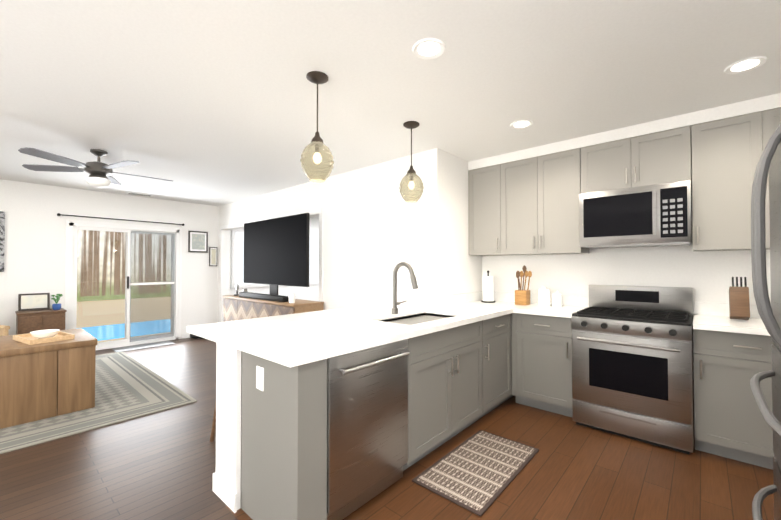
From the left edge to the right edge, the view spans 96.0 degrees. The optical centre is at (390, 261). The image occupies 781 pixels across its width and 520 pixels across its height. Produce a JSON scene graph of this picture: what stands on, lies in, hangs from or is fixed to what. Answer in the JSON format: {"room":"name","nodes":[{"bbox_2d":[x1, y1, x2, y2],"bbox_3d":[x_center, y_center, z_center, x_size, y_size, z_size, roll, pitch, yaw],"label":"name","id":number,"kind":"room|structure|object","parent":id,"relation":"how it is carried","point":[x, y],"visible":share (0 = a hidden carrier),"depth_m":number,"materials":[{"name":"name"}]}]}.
{"room":"kitchen","nodes":[
{"label":"kitchen","id":0,"kind":"room"},
{"bbox_2d":[0,179,318,338],"bbox_3d":[-4.197,0.151,6.087,0.120,2.500,8.800,-1,-1,42],"label":"wall","id":1,"kind":"structure","parent":0,"point":[34,256],"depth_m":5.32,"materials":[{"name":"white paint"}]},
{"bbox_2d":[0,211,4,271],"bbox_3d":[-5.523,-0.272,4.476,0.035,0.820,0.820,-1,-1,42],"label":"picture","id":2,"kind":"object","parent":1,"relation":"attached to","point":[2,231],"visible":1,"depth_m":4.75},
{"bbox_2d":[57,213,184,225],"bbox_3d":[-4.332,-0.679,5.784,0.089,0.044,1.694,-1,-1,42],"label":"curtain rod","id":3,"kind":"object","parent":1,"relation":"attached to","point":[58,214],"visible":1,"depth_m":5.63,"materials":[{"name":"black metal"}]},
{"bbox_2d":[64,219,181,349],"bbox_3d":[-4.371,0.387,5.857,0.140,2.020,1.570,-1,-1,42],"label":"sliding door","id":4,"kind":"structure","parent":1,"relation":"attached to","point":[72,227],"depth_m":5.91,"materials":[{"name":"white"}]},
{"bbox_2d":[182,332,189,338],"bbox_3d":[-3.593,1.359,6.651,0.014,0.100,0.630,-1,-1,42],"label":"baseboard","id":5,"kind":"structure","parent":1,"relation":"attached to","point":[186,335],"depth_m":6.45,"materials":[{"name":"white"}]},
{"bbox_2d":[188,231,207,252],"bbox_3d":[-3.626,-0.372,6.628,0.023,0.400,0.335,-1,-1,42],"label":"picture","id":6,"kind":"object","parent":1,"relation":"attached to","point":[197,241],"visible":0.98,"depth_m":6.62,"materials":[{"name":"grey"}]},
{"bbox_2d":[209,247,216,265],"bbox_3d":[-3.444,-0.094,6.830,0.023,0.370,0.145,-1,-1,42],"label":"picture","id":7,"kind":"object","parent":1,"relation":"attached to","point":[212,256],"visible":0.95,"depth_m":6.82,"materials":[{"name":"grey"}]},
{"bbox_2d":[231,229,282,287],"bbox_3d":[-2.770,-0.063,7.585,0.026,1.210,1.310,-1,-1,42],"label":"sunroom window","id":8,"kind":"structure","parent":1,"relation":"in","point":[237,266],"depth_m":7.20,"materials":[{"name":"white glass"}]},
{"bbox_2d":[219,208,322,321],"bbox_3d":[-2.111,0.346,5.763,3.210,2.100,0.015,-1,-1,42],"label":"trim","id":9,"kind":"structure","parent":1,"relation":"attached to","point":[319,211],"depth_m":4.93,"materials":[{"name":"white wood"}]},
{"bbox_2d":[309,234,318,284],"bbox_3d":[-1.769,-0.047,8.716,0.026,1.210,1.190,-1,-1,42],"label":"sunroom window","id":10,"kind":"structure","parent":1,"relation":"in","point":[313,259],"depth_m":8.60,"materials":[{"name":"white glass"}]},
{"bbox_2d":[212,342,240,512],"bbox_3d":[-0.255,0.914,2.744,0.284,0.878,2.059,-1,-1,42],"label":"wall","id":11,"kind":"structure","parent":0,"point":[226,488],"depth_m":1.96,"materials":[{"name":"white paint"}]},
{"bbox_2d":[218,148,445,321],"bbox_3d":[-1.412,0.139,5.257,5.150,2.500,0.150,-1,-1,42],"label":"wall","id":12,"kind":"structure","parent":0,"point":[377,228],"depth_m":4.10,"materials":[{"name":"white paint"}]},
{"bbox_2d":[0,337,773,519],"bbox_3d":[-1.082,1.391,3.311,8.200,0.060,8.800,-1,-1,42],"label":"floor","id":13,"kind":"structure","parent":0,"point":[160,465],"depth_m":2.21,"materials":[{"name":"brown wood"}]},
{"bbox_2d":[15,308,66,334],"bbox_3d":[-4.852,1.034,4.878,0.435,0.700,0.480,-1,-1,42],"label":"dresser","id":14,"kind":"object","parent":13,"relation":"on","point":[32,320],"visible":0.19,"depth_m":4.76,"materials":[{"name":"brown wood"}]},
{"bbox_2d":[18,293,49,310],"bbox_3d":[-5.011,0.566,4.945,0.052,0.236,0.310,-1,-1,42],"label":"picture frame","id":15,"kind":"object","parent":14,"relation":"on","point":[34,301],"visible":0.96,"depth_m":4.93,"materials":[{"name":"grey"}]},
{"bbox_2d":[51,294,62,309],"bbox_3d":[-4.734,0.572,4.992,0.160,0.225,0.126,-1,-1,42],"label":"plant","id":16,"kind":"object","parent":14,"relation":"on","point":[57,306],"visible":1,"depth_m":4.97,"materials":[{"name":"green plant"}]},
{"bbox_2d":[0,352,196,453],"bbox_3d":[-3.803,1.358,3.490,2.970,0.010,2.440,-1,-1,42],"label":"rug","id":17,"kind":"object","parent":13,"relation":"on","point":[127,387],"visible":0.56,"depth_m":3.35,"materials":[{"name":"grey fabric"}]},
{"bbox_2d":[0,325,9,335],"bbox_3d":[-4.721,0.915,3.735,0.720,0.880,0.708,0,-1,22],"label":"armchair","id":18,"kind":"object","parent":17,"relation":"on","point":[4,330],"visible":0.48,"depth_m":3.92,"materials":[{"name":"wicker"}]},
{"bbox_2d":[0,328,97,428],"bbox_3d":[-3.271,1.035,3.311,0.894,0.628,0.654,-1,-1,42],"label":"cabinet","id":19,"kind":"object","parent":17,"relation":"on","point":[45,380],"visible":0.92,"depth_m":3.02,"materials":[{"name":"brown wood"}]},
{"bbox_2d":[13,329,74,344],"bbox_3d":[-3.211,0.681,3.256,0.440,0.078,0.300,0,-1,30],"label":"tray","id":20,"kind":"object","parent":19,"relation":"on","point":[41,336],"visible":1,"depth_m":3.19,"materials":[{"name":"brown wood"}]},
{"bbox_2d":[111,341,174,351],"bbox_3d":[-4.052,1.391,5.781,0.380,0.009,0.800,-1,-1,42],"label":"door mat","id":21,"kind":"object","parent":13,"relation":"on","point":[139,346],"visible":0.92,"depth_m":5.73,"materials":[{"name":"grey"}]},
{"bbox_2d":[190,334,204,338],"bbox_3d":[-3.497,1.355,6.432,0.352,0.100,0.238,-1,-1,42],"label":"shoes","id":22,"kind":"object","parent":13,"relation":"on","point":[193,336],"visible":0.4,"depth_m":6.39,"materials":[{"name":"black"}]},
{"bbox_2d":[210,403,215,441],"bbox_3d":[-1.079,1.028,2.672,0.412,0.652,0.412,-1,-1,42],"label":"stool","id":23,"kind":"object","parent":13,"relation":"on","point":[213,431],"visible":0.04,"depth_m":2.64,"materials":[{"name":"brown wood"}]},
{"bbox_2d":[223,295,323,321],"bbox_3d":[-1.776,0.962,5.114,2.000,0.850,0.460,-1,-1,42],"label":"tv console","id":24,"kind":"object","parent":13,"relation":"on","point":[237,308],"visible":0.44,"depth_m":4.84,"materials":[{"name":"brown wood"}]},
{"bbox_2d":[234,284,247,295],"bbox_3d":[-2.391,0.451,5.614,0.258,0.184,0.098,0,-1,21],"label":"decorative sculpture","id":25,"kind":"object","parent":24,"relation":"on","point":[237,288],"visible":0.81,"depth_m":5.61,"materials":[{"name":"black"}]},
{"bbox_2d":[239,292,287,301],"bbox_3d":[-1.824,0.495,4.976,1.240,0.077,0.090,-1,-1,42],"label":"soundbar","id":26,"kind":"object","parent":24,"relation":"on","point":[271,297],"visible":1,"depth_m":4.86,"materials":[{"name":"black plastic"}]},
{"bbox_2d":[244,213,309,299],"bbox_3d":[-1.698,-0.043,5.133,1.730,1.159,0.240,-1,-1,42],"label":"tv","id":27,"kind":"object","parent":24,"relation":"on","point":[276,252],"visible":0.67,"depth_m":4.99,"materials":[{"name":"black plastic"}]},
{"bbox_2d":[289,293,294,302],"bbox_3d":[-1.251,0.462,4.462,0.084,0.130,0.084,-1,-1,42],"label":"decorative vase","id":28,"kind":"object","parent":24,"relation":"on","point":[291,297],"visible":1,"depth_m":4.43,"materials":[{"name":"white ceramic"}]},
{"bbox_2d":[240,350,333,519],"bbox_3d":[-0.581,0.900,1.825,0.612,0.880,0.170,-1,-1,42],"label":"base cabinet","id":29,"kind":"object","parent":13,"relation":"on","point":[287,427],"depth_m":1.68,"materials":[{"name":"grey wood"}]},
{"bbox_2d":[256,366,263,390],"bbox_3d":[-0.663,0.592,1.783,0.070,0.115,0.008,-1,-1,42],"label":"outlet","id":30,"kind":"object","parent":29,"relation":"attached to","point":[259,378],"visible":1,"depth_m":1.78,"materials":[{"name":"white plastic"}]},
{"bbox_2d":[186,311,425,365],"bbox_3d":[-0.558,0.447,2.296,1.230,0.040,1.005,-1,-1,42],"label":"countertop","id":31,"kind":"structure","parent":29,"relation":"on","point":[289,339],"depth_m":2.04,"materials":[{"name":"white stone"}]},
{"bbox_2d":[334,338,413,519],"bbox_3d":[-0.309,0.904,2.132,0.612,0.880,0.650,-1,-1,42],"label":"dishwasher","id":32,"kind":"object","parent":13,"relation":"on","point":[347,411],"depth_m":1.91,"materials":[{"name":"grey metal"}]},
{"bbox_2d":[386,314,481,462],"bbox_3d":[0.231,0.913,2.742,0.612,0.880,1.055,-1,-1,42],"label":"base cabinet","id":33,"kind":"object","parent":13,"relation":"on","point":[447,363],"depth_m":2.50,"materials":[{"name":"grey wood"}]},
{"bbox_2d":[318,306,481,333],"bbox_3d":[0.014,0.456,2.942,1.230,0.040,0.720,-1,-1,42],"label":"countertop","id":34,"kind":"structure","parent":33,"relation":"on","point":[380,312],"depth_m":2.83,"materials":[{"name":"white stone"}]},
{"bbox_2d":[390,262,417,313],"bbox_3d":[0.149,0.219,2.894,0.267,0.432,0.161,-1,-1,42],"label":"faucet","id":35,"kind":"object","parent":34,"relation":"on","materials":[{"name":"silver metal"}]},
{"bbox_2d":[380,262,453,321],"bbox_3d":[0.195,0.332,2.783,0.482,0.661,0.736,-1,-1,42],"label":"sink","id":36,"kind":"object","parent":34,"relation":"in","point":[418,315],"depth_m":2.91,"materials":[{"name":"silver metal"}]},
{"bbox_2d":[374,302,509,317],"bbox_3d":[0.471,0.463,3.458,1.230,0.040,0.660,-1,-1,42],"label":"countertop","id":37,"kind":"structure","parent":33,"relation":"on","point":[486,311],"depth_m":3.23,"materials":[{"name":"white stone"}]},
{"bbox_2d":[412,430,538,516],"bbox_3d":[0.596,1.341,2.326,0.460,0.011,0.890,-1,-1,42],"label":"kitchen mat","id":38,"kind":"object","parent":13,"relation":"on","point":[478,472],"visible":1,"depth_m":2.24,"materials":[{"name":"beige fabric"}]},
{"bbox_2d":[482,310,513,416],"bbox_3d":[0.734,0.921,3.281,0.650,0.880,0.666,-1,-1,42],"label":"base cabinet","id":39,"kind":"object","parent":13,"relation":"on","point":[498,331],"depth_m":3.12,"materials":[{"name":"grey wood"}]},
{"bbox_2d":[514,310,572,416],"bbox_3d":[1.520,0.922,3.356,0.544,0.880,0.672,-1,-1,42],"label":"base cabinet","id":40,"kind":"object","parent":13,"relation":"on","point":[542,342],"depth_m":3.15,"materials":[{"name":"grey wood"}]},
{"bbox_2d":[462,298,588,317],"bbox_3d":[1.312,0.465,3.579,1.143,0.040,0.637,-1,-1,42],"label":"countertop","id":41,"kind":"structure","parent":40,"relation":"on","point":[533,308],"depth_m":3.38,"materials":[{"name":"white stone"}]},
{"bbox_2d":[481,271,494,302],"bbox_3d":[1.080,0.274,3.884,0.150,0.349,0.150,-1,-1,42],"label":"paper towel","id":42,"kind":"object","parent":41,"relation":"on","point":[488,287],"visible":1,"depth_m":3.83,"materials":[{"name":"white paper"}]},
{"bbox_2d":[515,265,531,304],"bbox_3d":[1.372,0.242,3.625,0.142,0.406,0.120,-1,-1,42],"label":"utensil crock","id":43,"kind":"object","parent":41,"relation":"on","point":[522,296],"visible":0.98,"depth_m":3.61,"materials":[{"name":"brown wood"}]},
{"bbox_2d":[538,286,549,306],"bbox_3d":[1.528,0.344,3.499,0.110,0.197,0.110,-1,-1,42],"label":"canister","id":44,"kind":"object","parent":41,"relation":"on","point":[543,296],"visible":1,"depth_m":3.46,"materials":[{"name":"white ceramic"}]},
{"bbox_2d":[552,291,561,306],"bbox_3d":[1.625,0.363,3.427,0.090,0.157,0.090,-1,-1,42],"label":"canister","id":45,"kind":"object","parent":41,"relation":"on","point":[557,299],"visible":1,"depth_m":3.39,"materials":[{"name":"white ceramic"}]},
{"bbox_2d":[571,284,693,453],"bbox_3d":[1.990,0.785,2.895,0.760,1.140,0.739,-1,-1,42],"label":"range","id":46,"kind":"object","parent":13,"relation":"on","point":[632,365],"visible":1,"depth_m":2.68,"materials":[{"name":"silver metal"}]},
{"bbox_2d":[693,319,774,469],"bbox_3d":[2.546,0.909,2.496,0.589,0.880,0.600,-1,-1,42],"label":"base cabinet","id":47,"kind":"object","parent":13,"relation":"on","point":[729,422],"depth_m":2.35,"materials":[{"name":"grey wood"}]},
{"bbox_2d":[694,314,770,337],"bbox_3d":[2.740,0.447,2.315,1.128,0.040,0.637,-1,-1,42],"label":"countertop","id":48,"kind":"structure","parent":47,"relation":"on","point":[701,321],"depth_m":2.41,"materials":[{"name":"white stone"}]},
{"bbox_2d":[729,277,749,319],"bbox_3d":[2.544,0.269,2.566,0.100,0.313,0.179,-1,-1,42],"label":"knife block","id":49,"kind":"object","parent":48,"relation":"on","point":[739,305],"visible":1,"depth_m":2.53,"materials":[{"name":"brown wood"}]},
{"bbox_2d":[750,122,780,519],"bbox_3d":[1.414,0.405,0.714,0.939,1.840,0.920,-1,-1,42],"label":"fridge","id":50,"kind":"object","parent":13,"relation":"on","point":[770,163],"visible":1,"depth_m":1.14,"materials":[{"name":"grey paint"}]},
{"bbox_2d":[0,0,780,218],"bbox_3d":[-1.082,-1.178,3.348,8.200,0.080,8.800,-1,-1,42],"label":"ceiling","id":51,"kind":"structure","parent":0,"point":[209,102],"depth_m":2.22,"materials":[{"name":"white paint"}]},
{"bbox_2d":[18,147,171,187],"bbox_3d":[-2.961,-0.946,3.635,1.271,0.377,1.243,-1,-1,42],"label":"ceiling fan","id":52,"kind":"object","parent":51,"relation":"hanging from","point":[99,172],"visible":1,"depth_m":3.52,"materials":[{"name":"silver metal"}]},
{"bbox_2d":[126,192,152,196],"bbox_3d":[-4.101,-1.099,5.753,0.150,0.009,0.340,-1,-1,42],"label":"ceiling vent","id":53,"kind":"object","parent":51,"relation":"in","point":[139,194],"visible":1,"depth_m":5.74,"materials":[{"name":"white metal"}]},
{"bbox_2d":[300,71,333,181],"bbox_3d":[-0.457,-0.828,2.194,0.208,0.653,0.208,-1,-1,42],"label":"pendant light","id":54,"kind":"object","parent":51,"relation":"hanging from","point":[317,78],"visible":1,"depth_m":2.16,"materials":[{"name":"beige glass"}]},
{"bbox_2d":[399,121,423,202],"bbox_3d":[0.174,-0.818,2.925,0.208,0.653,0.208,-1,-1,42],"label":"pendant light","id":55,"kind":"object","parent":51,"relation":"hanging from","point":[411,174],"visible":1,"depth_m":2.89,"materials":[{"name":"beige glass"}]},
{"bbox_2d":[413,38,445,58],"bbox_3d":[0.209,-1.153,1.910,0.180,0.009,0.180,-1,-1,42],"label":"recessed light","id":56,"kind":"object","parent":51,"relation":"in","point":[429,48],"visible":1,"depth_m":1.90,"materials":[{"name":"white plastic"}]},
{"bbox_2d":[510,119,532,128],"bbox_3d":[1.090,-1.139,2.919,0.180,0.009,0.180,-1,-1,42],"label":"recessed light","id":57,"kind":"object","parent":51,"relation":"in","point":[522,124],"visible":0.98,"depth_m":2.92,"materials":[{"name":"white plastic"}]},
{"bbox_2d":[468,93,780,169],"bbox_3d":[2.126,-1.092,3.086,3.046,0.096,0.333,-1,-1,42],"label":"soffit","id":58,"kind":"structure","parent":51,"relation":"attached to","point":[764,103],"depth_m":2.90,"materials":[{"name":"white paint"}]},
{"bbox_2d":[724,56,766,73],"bbox_3d":[2.084,-1.151,2.066,0.180,0.009,0.180,-1,-1,42],"label":"recessed light","id":59,"kind":"object","parent":51,"relation":"in","point":[745,65],"visible":1,"depth_m":2.06,"materials":[{"name":"white plastic"}]},
{"bbox_2d":[445,152,481,294],"bbox_3d":[0.786,0.120,3.946,0.120,2.500,0.800,-1,-1,42],"label":"wall","id":60,"kind":"structure","parent":0,"point":[463,270],"depth_m":3.81,"materials":[{"name":"white paint"}]},
{"bbox_2d":[446,291,481,305],"bbox_3d":[0.836,0.399,3.891,0.017,0.100,0.770,-1,-1,42],"label":"backsplash","id":61,"kind":"structure","parent":60,"relation":"attached to","point":[450,299],"depth_m":3.82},
{"bbox_2d":[482,229,770,318],"bbox_3d":[2.277,0.110,3.240,3.290,2.500,0.120,-1,-1,42],"label":"wall","id":62,"kind":"structure","parent":0,"point":[706,276],"depth_m":3.21,"materials":[{"name":"white paint"}]},
{"bbox_2d":[468,163,507,255],"bbox_3d":[1.150,-0.550,3.940,0.437,0.960,0.330,-1,-1,42],"label":"upper cabinet","id":63,"kind":"object","parent":62,"relation":"attached to","point":[487,186],"depth_m":3.81,"materials":[{"name":"grey wood"}]},
{"bbox_2d":[508,148,588,254],"bbox_3d":[1.535,-0.555,3.599,0.818,0.960,0.330,-1,-1,42],"label":"upper cabinet","id":64,"kind":"object","parent":62,"relation":"attached to","point":[529,206],"depth_m":3.42,"materials":[{"name":"grey wood"}]},
{"bbox_2d":[482,291,760,317],"bbox_3d":[2.229,0.389,3.183,3.043,0.100,0.017,-1,-1,42],"label":"backsplash","id":65,"kind":"structure","parent":62,"relation":"attached to","point":[699,307],"depth_m":3.44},
{"bbox_2d":[580,125,691,193],"bbox_3d":[2.130,-0.825,3.076,0.764,0.435,0.330,-1,-1,42],"label":"upper cabinet","id":66,"kind":"object","parent":62,"relation":"attached to","point":[662,157],"depth_m":2.92,"materials":[{"name":"grey wood"}]},
{"bbox_2d":[579,180,691,248],"bbox_3d":[2.089,-0.368,3.023,0.760,0.475,0.456,-1,-1,42],"label":"microwave","id":67,"kind":"object","parent":66,"relation":"attached to","point":[657,215],"visible":1,"depth_m":2.86,"materials":[{"name":"silver metal"}]},
{"bbox_2d":[691,108,775,250],"bbox_3d":[2.580,-0.568,2.674,0.430,0.960,0.330,-1,-1,42],"label":"upper cabinet","id":68,"kind":"object","parent":62,"relation":"attached to","point":[727,152],"depth_m":2.57,"materials":[{"name":"grey wood"}]},
{"bbox_2d":[776,107,780,128],"bbox_3d":[2.958,-0.573,2.339,0.804,0.960,0.330,-1,-1,42],"label":"upper cabinet","id":69,"kind":"object","parent":62,"relation":"attached to","point":[778,110],"depth_m":2.40,"materials":[{"name":"grey wood"}]},
{"label":"outside","id":70,"kind":"structure","parent":0,"visible":0},
{"bbox_2d":[77,230,170,301],"bbox_3d":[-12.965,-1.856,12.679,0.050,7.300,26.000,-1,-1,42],"label":"trees","id":71,"kind":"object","parent":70,"point":[92,274],"depth_m":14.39,"materials":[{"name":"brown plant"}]},
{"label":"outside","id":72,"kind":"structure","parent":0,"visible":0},
{"bbox_2d":[76,297,170,342],"bbox_3d":[-8.866,1.520,9.001,11.000,0.085,26.000,-1,-1,42],"label":"patio","id":73,"kind":"structure","parent":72,"point":[100,335],"depth_m":9.23,"materials":[{"name":"concrete"},{"name":"water"}]}
]}

